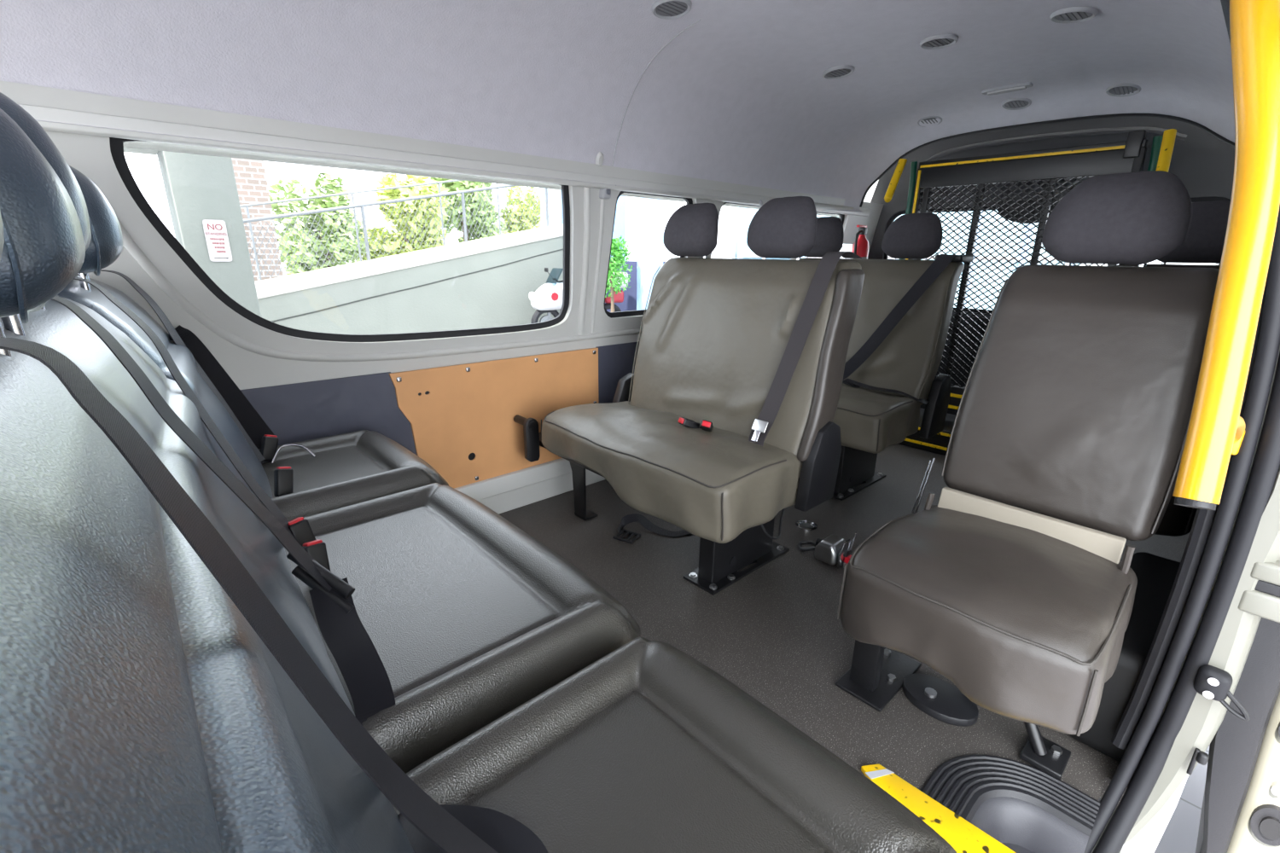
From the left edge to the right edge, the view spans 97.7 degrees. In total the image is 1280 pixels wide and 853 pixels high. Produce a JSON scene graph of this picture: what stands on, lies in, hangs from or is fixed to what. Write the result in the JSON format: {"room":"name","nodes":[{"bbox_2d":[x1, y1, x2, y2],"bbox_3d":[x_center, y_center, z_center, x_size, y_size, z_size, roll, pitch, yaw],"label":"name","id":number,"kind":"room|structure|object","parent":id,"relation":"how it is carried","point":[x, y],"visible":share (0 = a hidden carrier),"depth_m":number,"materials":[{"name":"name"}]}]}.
{"room":"vehicle interior","nodes":[
{"label":"vehicle interior","id":0,"kind":"room"},
{"bbox_2d":[0,80,883,389],"bbox_3d":[-0.502,-0.010,1.930,5.150,1.700,0.172,-15,23,-40],"label":"wall","id":1,"kind":"structure","parent":0,"point":[90,155],"depth_m":1.46,"materials":[{"name":"white paint"}]},
{"bbox_2d":[240,372,416,454],"bbox_3d":[-1.047,0.172,1.504,0.925,0.552,0.006,-15,23,-40],"label":"trim","id":2,"kind":"structure","parent":1,"relation":"attached to","point":[297,412],"depth_m":1.59,"materials":[{"name":"grey plastic"}]},
{"bbox_2d":[109,137,570,342],"bbox_3d":[-0.677,-0.495,1.613,1.190,0.518,0.119,-15,23,-40],"label":"window","id":3,"kind":"structure","parent":1,"relation":"in","point":[116,144],"depth_m":1.51,"materials":[{"name":"black rubber"}]},
{"bbox_2d":[118,221,642,361],"bbox_3d":[-0.022,-0.584,2.245,3.112,0.431,0.083,-15,23,-41],"label":"trim","id":4,"kind":"structure","parent":1,"relation":"attached to","point":[130,245],"depth_m":1.52,"materials":[{"name":"white paint"}]},
{"bbox_2d":[18,104,870,216],"bbox_3d":[-0.024,-0.866,2.018,3.500,0.038,0.052,-15,23,-40],"label":"trim","id":5,"kind":"structure","parent":1,"relation":"attached to","point":[84,119],"depth_m":1.36,"materials":[{"name":"white paint"}]},
{"bbox_2d":[389,348,599,488],"bbox_3d":[-0.459,-0.033,1.985,0.789,0.418,0.016,-15,23,-40],"label":"plywood panel","id":6,"kind":"object","parent":1,"relation":"attached to","point":[460,417],"visible":0.75,"depth_m":1.92,"materials":[{"name":"brown wood"}]},
{"bbox_2d":[454,458,605,514],"bbox_3d":[0.272,0.045,2.709,2.720,0.150,0.033,-15,23,-40],"label":"trim","id":7,"kind":"structure","parent":1,"relation":"attached to","point":[509,491],"depth_m":2.09,"materials":[{"name":"white paint"}]},
{"bbox_2d":[577,186,590,335],"bbox_3d":[-0.200,-0.583,2.011,0.040,0.516,0.127,-7,19,-24],"label":"trim","id":8,"kind":"structure","parent":1,"relation":"attached to","point":[586,190],"depth_m":2.00,"materials":[{"name":"white paint"}]},
{"bbox_2d":[589,198,605,333],"bbox_3d":[-0.155,-0.594,2.051,0.029,0.514,0.116,-10,21,-32],"label":"trim","id":9,"kind":"structure","parent":1,"relation":"attached to","point":[602,200],"depth_m":2.06,"materials":[{"name":"white paint"}]},
{"bbox_2d":[599,188,610,199],"bbox_3d":[-0.120,-0.810,1.934,0.038,0.042,0.040,-15,23,-40],"label":"anchor","id":10,"kind":"object","parent":1,"relation":"attached to","point":[605,194],"visible":0.84,"depth_m":1.92,"materials":[{"name":"grey plastic"}]},
{"bbox_2d":[595,341,639,403],"bbox_3d":[0.587,-0.311,2.913,2.055,0.415,0.006,-15,23,-40],"label":"trim","id":11,"kind":"structure","parent":1,"relation":"attached to","point":[615,362],"depth_m":2.27,"materials":[{"name":"grey plastic"}]},
{"bbox_2d":[603,191,692,318],"bbox_3d":[0.027,-0.682,2.227,0.433,0.486,0.114,-15,23,-40],"label":"window","id":12,"kind":"structure","parent":1,"relation":"in","point":[689,200],"depth_m":2.22,"materials":[{"name":"black rubber"}]},
{"bbox_2d":[611,19,700,186],"bbox_3d":[0.033,-0.986,1.755,0.003,0.404,0.397,-15,23,-40],"label":"trim","id":13,"kind":"structure","parent":1,"relation":"attached to","point":[699,20],"depth_m":1.75,"materials":[{"name":"grey plastic"}]},
{"bbox_2d":[759,199,762,208],"bbox_3d":[0.530,-0.977,2.482,0.014,0.062,0.037,-15,23,-40],"label":"coat hook","id":14,"kind":"object","parent":1,"relation":"attached to","point":[760,200],"visible":0.37,"depth_m":2.47,"materials":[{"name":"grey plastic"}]},
{"bbox_2d":[721,202,844,226],"bbox_3d":[0.691,-0.854,2.806,1.078,0.486,0.114,-15,23,-40],"label":"window","id":15,"kind":"structure","parent":1,"relation":"in","point":[841,216],"depth_m":2.90,"materials":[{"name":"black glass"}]},
{"bbox_2d":[123,141,878,216],"bbox_3d":[0.118,-0.781,0.989,5.250,0.506,1.882,-15,23,-40],"label":"trim","id":16,"kind":"structure","parent":0,"point":[142,145],"depth_m":1.49,"materials":[{"name":"white paint"}]},
{"bbox_2d":[539,187,625,260],"bbox_3d":[-1.191,-3.804,12.016,1.600,3.270,0.850,-15,23,-40],"label":"wall","id":17,"kind":"structure","parent":0,"point":[619,221],"depth_m":11.82,"materials":[{"name":"white paint"}]},
{"bbox_2d":[254,224,563,299],"bbox_3d":[-3.510,-2.983,9.688,6.150,1.372,0.280,-15,23,-40],"label":"trim","id":18,"kind":"structure","parent":17,"relation":"attached to","point":[278,286],"depth_m":9.15,"materials":[{"name":"concrete"}]},
{"bbox_2d":[243,184,552,279],"bbox_3d":[-3.704,-3.410,9.356,5.609,1.871,0.059,-15,23,-40],"label":"fence","id":19,"kind":"object","parent":18,"relation":"on","point":[462,192],"visible":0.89,"depth_m":9.04,"materials":[{"name":"silver metal"}]},
{"bbox_2d":[552,189,560,226],"bbox_3d":[-1.633,-4.393,10.891,0.120,0.930,0.090,-15,23,-40],"label":"post","id":20,"kind":"object","parent":18,"relation":"on","point":[555,193],"visible":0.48,"depth_m":10.89,"materials":[{"name":"concrete"}]},
{"bbox_2d":[271,248,563,322],"bbox_3d":[-3.570,-2.489,9.632,5.705,1.226,0.023,-15,23,-40],"label":"trim","id":21,"kind":"structure","parent":17,"relation":"attached to","point":[562,248],"depth_m":9.34,"materials":[{"name":"grey"}]},
{"bbox_2d":[0,0,1235,212],"bbox_3d":[-0.035,-0.745,0.865,4.750,0.466,1.760,-15,23,-40],"label":"ceiling","id":22,"kind":"structure","parent":0,"point":[742,96],"depth_m":1.59,"materials":[{"name":"grey fabric"}]},
{"bbox_2d":[595,151,603,166],"bbox_3d":[-0.134,-0.895,1.872,0.029,0.045,0.022,-15,23,-40],"label":"plug","id":23,"kind":"object","parent":22,"relation":"attached to","point":[599,160],"visible":1,"depth_m":1.86,"materials":[{"name":"white paint"}]},
{"bbox_2d":[651,0,692,19],"bbox_3d":[0.083,-1.107,1.476,0.107,0.025,0.106,-2,18,-10],"label":"ceiling vent","id":24,"kind":"object","parent":22,"relation":"in","point":[666,9],"visible":1,"depth_m":1.48,"materials":[{"name":"grey plastic"}]},
{"bbox_2d":[822,64,854,79],"bbox_3d":[0.706,-1.262,1.988,0.107,0.025,0.106,-2,18,-10],"label":"ceiling vent","id":25,"kind":"object","parent":22,"relation":"in","point":[838,72],"visible":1,"depth_m":1.98,"materials":[{"name":"grey plastic"}]},
{"bbox_2d":[917,116,942,127],"bbox_3d":[1.336,-1.410,2.576,0.106,0.035,0.106,-7,19,-23],"label":"ceiling vent","id":26,"kind":"object","parent":22,"relation":"in","point":[928,118],"visible":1,"depth_m":2.56,"materials":[{"name":"grey plastic"}]},
{"bbox_2d":[919,34,958,49],"bbox_3d":[0.922,-1.190,1.726,0.107,0.014,0.107,-15,23,-40],"label":"ceiling vent","id":27,"kind":"object","parent":22,"relation":"in","point":[940,41],"visible":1,"depth_m":1.72,"materials":[{"name":"grey plastic"}]},
{"bbox_2d":[981,81,1033,95],"bbox_3d":[1.437,-1.324,2.191,0.060,0.020,0.170,-15,23,-40],"label":"recessed light","id":28,"kind":"object","parent":22,"relation":"in","point":[1016,87],"visible":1,"depth_m":2.18,"materials":[{"name":"grey plastic"}]},
{"bbox_2d":[1001,97,1031,110],"bbox_3d":[1.564,-1.342,2.320,0.106,0.032,0.107,-10,20,-31],"label":"ceiling vent","id":29,"kind":"object","parent":22,"relation":"in","point":[1014,103],"visible":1,"depth_m":2.31,"materials":[{"name":"grey plastic"}]},
{"bbox_2d":[1049,6,1098,23],"bbox_3d":[1.161,-1.103,1.496,0.106,0.025,0.106,-7,19,-22],"label":"ceiling vent","id":30,"kind":"object","parent":22,"relation":"in","point":[1073,14],"visible":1,"depth_m":1.49,"materials":[{"name":"grey plastic"}]},
{"bbox_2d":[1105,83,1140,97],"bbox_3d":[1.798,-1.253,2.078,0.105,0.033,0.106,-6,19,-22],"label":"ceiling vent","id":31,"kind":"object","parent":22,"relation":"in","point":[1120,90],"visible":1,"depth_m":2.07,"materials":[{"name":"grey plastic"}]},
{"bbox_2d":[605,261,666,312],"bbox_3d":[2.313,-2.750,11.844,6.853,1.400,0.734,0,17,-2],"label":"wall","id":32,"kind":"structure","parent":0,"point":[629,303],"depth_m":11.46,"materials":[{"name":"blue paint"}]},
{"bbox_2d":[499,443,1189,807],"bbox_3d":[0.054,0.537,1.454,5.150,0.050,1.850,-15,23,-40],"label":"floor","id":33,"kind":"structure","parent":0,"point":[775,633],"depth_m":1.49,"materials":[{"name":"grey plastic"}]},
{"bbox_2d":[57,164,448,521],"bbox_3d":[-0.851,0.003,1.253,0.712,1.069,0.452,-15,23,-40],"label":"seat","id":34,"kind":"object","parent":33,"relation":"on","point":[307,478],"visible":0.41,"depth_m":1.24,"materials":[{"name":"grey leather"}]},
{"bbox_2d":[258,430,448,521],"bbox_3d":[-0.763,0.168,1.392,0.462,0.190,0.440,-15,23,-40],"label":"seat cushion","id":35,"kind":"object","parent":34,"relation":"on","point":[330,473],"depth_m":1.34,"materials":[{"name":"grey leather"}]},
{"bbox_2d":[0,92,957,852],"bbox_3d":[-0.304,0.179,0.649,0.766,1.105,1.202,-15,23,-40],"label":"leather bench","id":36,"kind":"object","parent":33,"relation":"on","point":[188,666],"visible":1,"depth_m":0.51,"materials":[{"name":"grey leather"}]},
{"bbox_2d":[284,482,640,773],"bbox_3d":[-0.378,0.317,0.985,0.490,0.190,0.680,-15,23,-40],"label":"seat cushion","id":37,"kind":"object","parent":36,"relation":"on","point":[468,618],"depth_m":0.85,"materials":[{"name":"grey leather"}]},
{"bbox_2d":[390,636,957,852],"bbox_3d":[0.020,0.451,0.555,0.472,0.190,0.460,-15,23,-40],"label":"seat cushion","id":38,"kind":"object","parent":36,"relation":"on","point":[646,747],"depth_m":0.58,"materials":[{"name":"grey leather"}]},
{"bbox_2d":[612,513,691,544],"bbox_3d":[0.050,0.358,1.892,0.263,0.048,0.150,5,18,13],"label":"strap","id":39,"kind":"object","parent":33,"relation":"on","point":[626,520],"visible":1,"depth_m":1.92,"materials":[{"name":"black fabric"}]},
{"bbox_2d":[513,196,864,595],"bbox_3d":[0.086,-0.142,1.739,0.644,1.080,1.006,-15,23,-40],"label":"seat","id":40,"kind":"object","parent":33,"relation":"on","point":[723,423],"visible":1,"depth_m":1.57,"materials":[{"name":"grey leather"}]},
{"bbox_2d":[541,401,802,543],"bbox_3d":[0.055,0.082,1.670,0.406,0.188,0.782,-15,23,-40],"label":"seat cushion","id":41,"kind":"object","parent":40,"relation":"on","point":[719,480],"depth_m":1.47,"materials":[{"name":"grey leather"}]},
{"bbox_2d":[795,520,817,531],"bbox_3d":[0.590,0.350,1.980,0.076,0.008,0.076,-15,23,-40],"label":"anchor","id":42,"kind":"object","parent":33,"relation":"on","point":[806,526],"visible":1,"depth_m":1.98,"materials":[{"name":"silver metal"}]},
{"bbox_2d":[797,532,856,569],"bbox_3d":[0.608,0.370,1.738,0.090,0.106,0.251,-15,23,-40],"label":"seat belt buckle","id":43,"kind":"object","parent":33,"relation":"on","point":[833,549],"visible":0.84,"depth_m":1.72,"materials":[{"name":"silver metal"}]},
{"bbox_2d":[790,212,973,500],"bbox_3d":[0.763,-0.298,2.262,0.644,1.079,0.835,-15,23,-40],"label":"seat","id":44,"kind":"object","parent":33,"relation":"on","point":[897,343],"visible":0.51,"depth_m":2.12,"materials":[{"name":"grey leather"}]},
{"bbox_2d":[833,383,920,453],"bbox_3d":[0.668,-0.097,2.255,0.405,0.185,0.782,-15,23,-40],"label":"seat cushion","id":45,"kind":"object","parent":44,"relation":"on","point":[870,417],"depth_m":1.96,"materials":[{"name":"grey leather"}]},
{"bbox_2d":[861,763,1015,852],"bbox_3d":[0.504,0.686,0.889,0.150,0.012,0.361,-15,23,-40],"label":"strip","id":46,"kind":"object","parent":33,"relation":"on","point":[964,837],"visible":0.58,"depth_m":0.95,"materials":[{"name":"yellow paint"}]},
{"bbox_2d":[919,754,1100,852],"bbox_3d":[0.693,0.717,0.965,0.225,0.102,0.340,-15,23,-40],"label":"step","id":47,"kind":"structure","parent":33,"relation":"on","point":[1020,805],"depth_m":0.99,"materials":[{"name":"grey plastic"}]},
{"bbox_2d":[835,170,1219,779],"bbox_3d":[0.703,0.082,1.042,0.683,1.080,0.428,-15,23,-40],"label":"seat","id":48,"kind":"object","parent":33,"relation":"on","point":[1066,445],"visible":0.95,"depth_m":1.02,"materials":[{"name":"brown leather"}]},
{"bbox_2d":[839,504,1137,734],"bbox_3d":[0.611,0.299,0.993,0.400,0.181,0.382,-15,23,-40],"label":"seat cushion","id":49,"kind":"object","parent":48,"relation":"on","point":[1027,617],"depth_m":0.88,"materials":[{"name":"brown leather"}]},
{"bbox_2d":[884,128,1176,455],"bbox_3d":[1.668,-0.564,2.641,0.510,1.385,1.041,-15,23,-40],"label":"lift","id":50,"kind":"object","parent":33,"relation":"on","point":[1050,165],"visible":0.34,"depth_m":2.53,"materials":[{"name":"black paint"}]},
{"bbox_2d":[1116,200,1230,536],"bbox_3d":[1.410,-0.077,1.579,0.623,1.079,0.372,-15,23,-40],"label":"seat","id":51,"kind":"object","parent":33,"relation":"on","point":[1204,244],"visible":0.13,"depth_m":1.55,"materials":[{"name":"black leather"}]},
{"bbox_2d":[1153,493,1197,536],"bbox_3d":[1.327,0.128,1.566,0.405,0.182,0.372,-15,23,-40],"label":"seat cushion","id":52,"kind":"object","parent":51,"relation":"on","point":[1178,520],"depth_m":1.36,"materials":[{"name":"brown plastic"}]},
{"bbox_2d":[867,116,1234,318],"bbox_3d":[1.830,-0.518,2.811,0.408,2.000,1.830,-15,23,-40],"label":"door frame","id":53,"kind":"structure","parent":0,"point":[1204,163],"depth_m":2.44,"materials":[{"name":"grey plastic"}]},
{"bbox_2d":[839,225,868,259],"bbox_3d":[1.138,-0.932,3.052,0.112,0.312,0.210,-15,23,-40],"label":"fire extinguisher","id":54,"kind":"object","parent":53,"relation":"attached to","point":[860,247],"visible":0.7,"depth_m":2.97,"materials":[{"name":"red metal"}]},
{"bbox_2d":[934,315,989,387],"bbox_3d":[1.935,-0.286,2.986,0.008,0.555,1.630,-15,23,-40],"label":"trim","id":55,"kind":"structure","parent":53,"relation":"attached to","point":[968,321],"depth_m":3.10,"materials":[{"name":"black metal"}]},
{"bbox_2d":[995,197,1061,223],"bbox_3d":[1.881,-1.034,2.686,0.045,0.110,0.317,-15,23,-40],"label":"trim","id":56,"kind":"structure","parent":53,"relation":"attached to","point":[1031,200],"depth_m":2.69,"materials":[{"name":"black plastic"}]},
{"bbox_2d":[859,113,1235,207],"bbox_3d":[1.700,-1.162,2.441,0.016,0.312,1.529,-15,23,-40],"label":"trim","id":57,"kind":"structure","parent":53,"relation":"attached to","point":[1212,132],"depth_m":2.32,"materials":[{"name":"black rubber"}]},
{"bbox_2d":[921,127,1186,162],"bbox_3d":[1.764,-1.258,2.501,0.083,0.079,1.010,-15,23,-40],"label":"trim","id":58,"kind":"structure","parent":53,"relation":"attached to","point":[1155,130],"depth_m":2.41,"materials":[{"name":"grey plastic"}]},
{"bbox_2d":[884,196,1230,314],"bbox_3d":[1.944,-0.831,2.818,0.072,0.543,1.458,-15,23,-40],"label":"window","id":59,"kind":"structure","parent":53,"relation":"in","point":[1213,198],"depth_m":2.96,"materials":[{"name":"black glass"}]},
{"bbox_2d":[1120,345,1279,852],"bbox_3d":[0.650,0.380,0.724,5.150,1.700,0.161,-15,23,-40],"label":"wall","id":60,"kind":"structure","parent":0,"point":[1147,840],"depth_m":1.00,"materials":[{"name":"white paint"}]},
{"bbox_2d":[1070,552,1180,762],"bbox_3d":[1.083,0.476,1.214,0.535,0.235,0.135,-15,23,-40],"label":"trim","id":61,"kind":"structure","parent":60,"relation":"attached to","point":[1155,575],"depth_m":1.07,"materials":[{"name":"black plastic"}]},
{"bbox_2d":[1134,725,1157,773],"bbox_3d":[1.718,0.149,1.640,2.200,0.580,0.006,-15,23,-40],"label":"trim","id":62,"kind":"structure","parent":60,"relation":"attached to","point":[1156,725],"depth_m":1.00,"materials":[{"name":"black rubber"}]},
{"bbox_2d":[1084,204,1279,852],"bbox_3d":[0.367,0.266,0.513,1.301,1.287,0.103,-13,22,-36],"label":"trim","id":63,"kind":"structure","parent":60,"relation":"attached to","point":[1269,337],"depth_m":0.86,"materials":[{"name":"black rubber"}]},
{"bbox_2d":[1091,466,1279,852],"bbox_3d":[1.005,0.318,1.004,0.300,1.620,0.141,-15,23,-40],"label":"trim","id":64,"kind":"structure","parent":60,"relation":"attached to","point":[1205,716],"depth_m":0.89,"materials":[{"name":"grey paint"}]},
{"bbox_2d":[1092,353,1279,852],"bbox_3d":[0.388,0.271,0.497,1.305,1.294,0.110,-13,22,-36],"label":"trim","id":65,"kind":"structure","parent":60,"relation":"attached to","point":[1265,466],"depth_m":0.89,"materials":[{"name":"black rubber"}]},
{"bbox_2d":[1111,0,1268,750],"bbox_3d":[0.370,0.165,0.512,1.303,1.095,0.106,-13,22,-36],"label":"trim","id":66,"kind":"structure","parent":60,"relation":"attached to","point":[1203,520],"depth_m":0.93,"materials":[{"name":"black plastic"}]},
{"bbox_2d":[1186,748,1209,775],"bbox_3d":[0.925,0.561,0.927,0.014,0.052,0.017,-15,23,-40],"label":"clip","id":67,"kind":"object","parent":60,"relation":"attached to","point":[1200,757],"visible":1,"depth_m":0.92,"materials":[{"name":"black plastic"}]},
{"bbox_2d":[1193,664,1249,721],"bbox_3d":[0.921,0.419,0.881,0.034,0.064,0.068,-15,23,-40],"label":"door stop","id":68,"kind":"object","parent":60,"relation":"attached to","point":[1213,683],"visible":1,"depth_m":0.88,"materials":[{"name":"black metal"}]},
{"bbox_2d":[1172,0,1279,510],"bbox_3d":[0.609,-0.326,0.611,0.576,0.823,0.233,-15,23,-40],"label":"pole","id":69,"kind":"object","parent":60,"relation":"attached to","point":[1216,429],"visible":1,"depth_m":0.45,"materials":[{"name":"yellow metal"}]},
{"bbox_2d":[1195,617,1279,852],"bbox_3d":[1.444,0.250,1.187,1.129,1.610,0.305,-15,23,-40],"label":"door","id":70,"kind":"structure","parent":60,"relation":"in","point":[1240,813],"depth_m":0.92,"materials":[{"name":"grey paint"}]},
{"bbox_2d":[1238,560,1279,622],"bbox_3d":[1.460,0.111,1.287,1.422,0.087,0.053,-15,23,-40],"label":"door hinge","id":71,"kind":"object","parent":60,"relation":"attached to","point":[1254,602],"depth_m":0.83,"materials":[{"name":"grey paint"}]},
{"label":"outside","id":72,"kind":"structure","parent":0,"visible":0},
{"bbox_3d":[0.482,-1.580,10.605,65.000,0.100,65.000,-15,23,-40],"label":"ground","id":73,"kind":"structure","parent":72,"visible":0},
{"bbox_2d":[157,151,261,316],"bbox_3d":[-4.736,-2.653,5.995,0.555,4.570,0.780,-15,23,-40],"label":"wall","id":74,"kind":"structure","parent":73,"relation":"on","point":[198,188],"depth_m":5.83,"materials":[{"name":"white paint"}]},
{"bbox_2d":[123,147,158,155],"bbox_3d":[-6.285,-3.471,4.306,3.590,2.040,0.700,-15,23,-40],"label":"beam","id":75,"kind":"structure","parent":74,"relation":"attached to","point":[125,149],"depth_m":5.79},
{"bbox_2d":[202,219,232,261],"bbox_3d":[-4.464,-1.963,5.907,0.196,0.420,0.008,-15,23,-40],"label":"parking sign","id":76,"kind":"object","parent":74,"relation":"attached to","point":[215,231],"visible":1,"depth_m":5.90,"materials":[{"name":"white"}]},
{"bbox_2d":[231,157,283,281],"bbox_3d":[-8.126,-5.512,11.476,0.600,6.650,0.400,-15,23,-40],"label":"brick pier","id":77,"kind":"structure","parent":73,"relation":"on","point":[250,175],"depth_m":11.66,"materials":[{"name":"beige brick"}]},
{"bbox_2d":[267,171,366,275],"bbox_3d":[-8.164,-4.620,14.185,2.169,3.431,1.899,-15,23,-40],"label":"bush","id":78,"kind":"object","parent":73,"relation":"on","point":[329,184],"visible":0.7,"depth_m":13.81,"materials":[{"name":"green plant"}]},
{"bbox_2d":[349,173,448,263],"bbox_3d":[-6.768,-5.317,16.028,2.905,3.722,2.242,0,17,-2],"label":"bush","id":79,"kind":"object","parent":73,"relation":"on","point":[390,180],"visible":0.46,"depth_m":15.28,"materials":[{"name":"green plant"}]},
{"bbox_2d":[257,233,563,334],"bbox_3d":[-4.519,-2.822,10.893,6.150,1.984,3.200,-15,23,-40],"label":"ramp","id":80,"kind":"object","parent":73,"relation":"on","point":[496,297],"visible":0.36,"depth_m":9.72,"materials":[{"name":"grey concrete"}]},
{"bbox_2d":[239,180,500,280],"bbox_3d":[-5.436,-4.196,11.419,5.907,2.298,0.040,-15,23,-40],"label":"handrail","id":81,"kind":"object","parent":80,"relation":"on","point":[247,206],"visible":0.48,"depth_m":11.11,"materials":[{"name":"silver metal"}]},
{"bbox_2d":[426,177,508,243],"bbox_3d":[-5.617,-6.617,18.194,2.647,4.869,2.176,-15,23,-40],"label":"tree","id":82,"kind":"object","parent":73,"relation":"on","point":[460,185],"visible":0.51,"depth_m":17.79,"materials":[{"name":"green plant"}]},
{"bbox_2d":[500,186,541,233],"bbox_3d":[-4.032,-6.735,19.912,2.210,4.134,2.647,-15,23,-40],"label":"tree","id":83,"kind":"object","parent":73,"relation":"on","point":[538,224],"visible":0.32,"depth_m":19.19,"materials":[{"name":"green plant"}]},
{"bbox_2d":[528,267,628,323],"bbox_3d":[-1.152,-2.334,10.573,2.009,1.277,0.920,-12,21,-35],"label":"motorcycle","id":84,"kind":"object","parent":73,"relation":"on","point":[547,299],"visible":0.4,"depth_m":10.06,"materials":[{"name":"white metal"}]},
{"bbox_2d":[544,267,553,279],"bbox_3d":[-1.700,-2.857,10.443,0.096,0.215,0.213,-15,23,-40],"label":"mirror","id":85,"kind":"object","parent":84,"relation":"attached to","point":[546,270],"depth_m":10.42,"materials":[{"name":"black plastic"}]},
{"bbox_2d":[605,236,632,312],"bbox_3d":[-0.507,-2.488,9.714,0.820,2.113,0.795,-15,23,-40],"label":"shrub","id":86,"kind":"object","parent":73,"relation":"on","point":[613,281],"visible":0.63,"depth_m":9.58,"materials":[{"name":"green plant"}]},
{"bbox_2d":[636,197,664,310],"bbox_3d":[0.189,-3.787,9.626,0.372,4.650,0.316,-7,19,-22],"label":"column","id":87,"kind":"structure","parent":73,"relation":"on","point":[650,212],"depth_m":9.69,"materials":[{"name":"white paint"}]},
{"bbox_2d":[732,207,1078,309],"bbox_3d":[6.184,-4.764,12.075,8.670,5.200,0.294,-3,18,-12],"label":"facade","id":88,"kind":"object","parent":73,"relation":"on","point":[743,217],"visible":0.04,"depth_m":12.56,"materials":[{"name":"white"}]},
{"bbox_2d":[1098,744,1210,852],"bbox_3d":[2.840,1.370,1.026,11.000,0.020,5.000,-15,23,-40],"label":"floor tiles","id":89,"kind":"structure","parent":73,"relation":"on","point":[1180,835],"depth_m":1.64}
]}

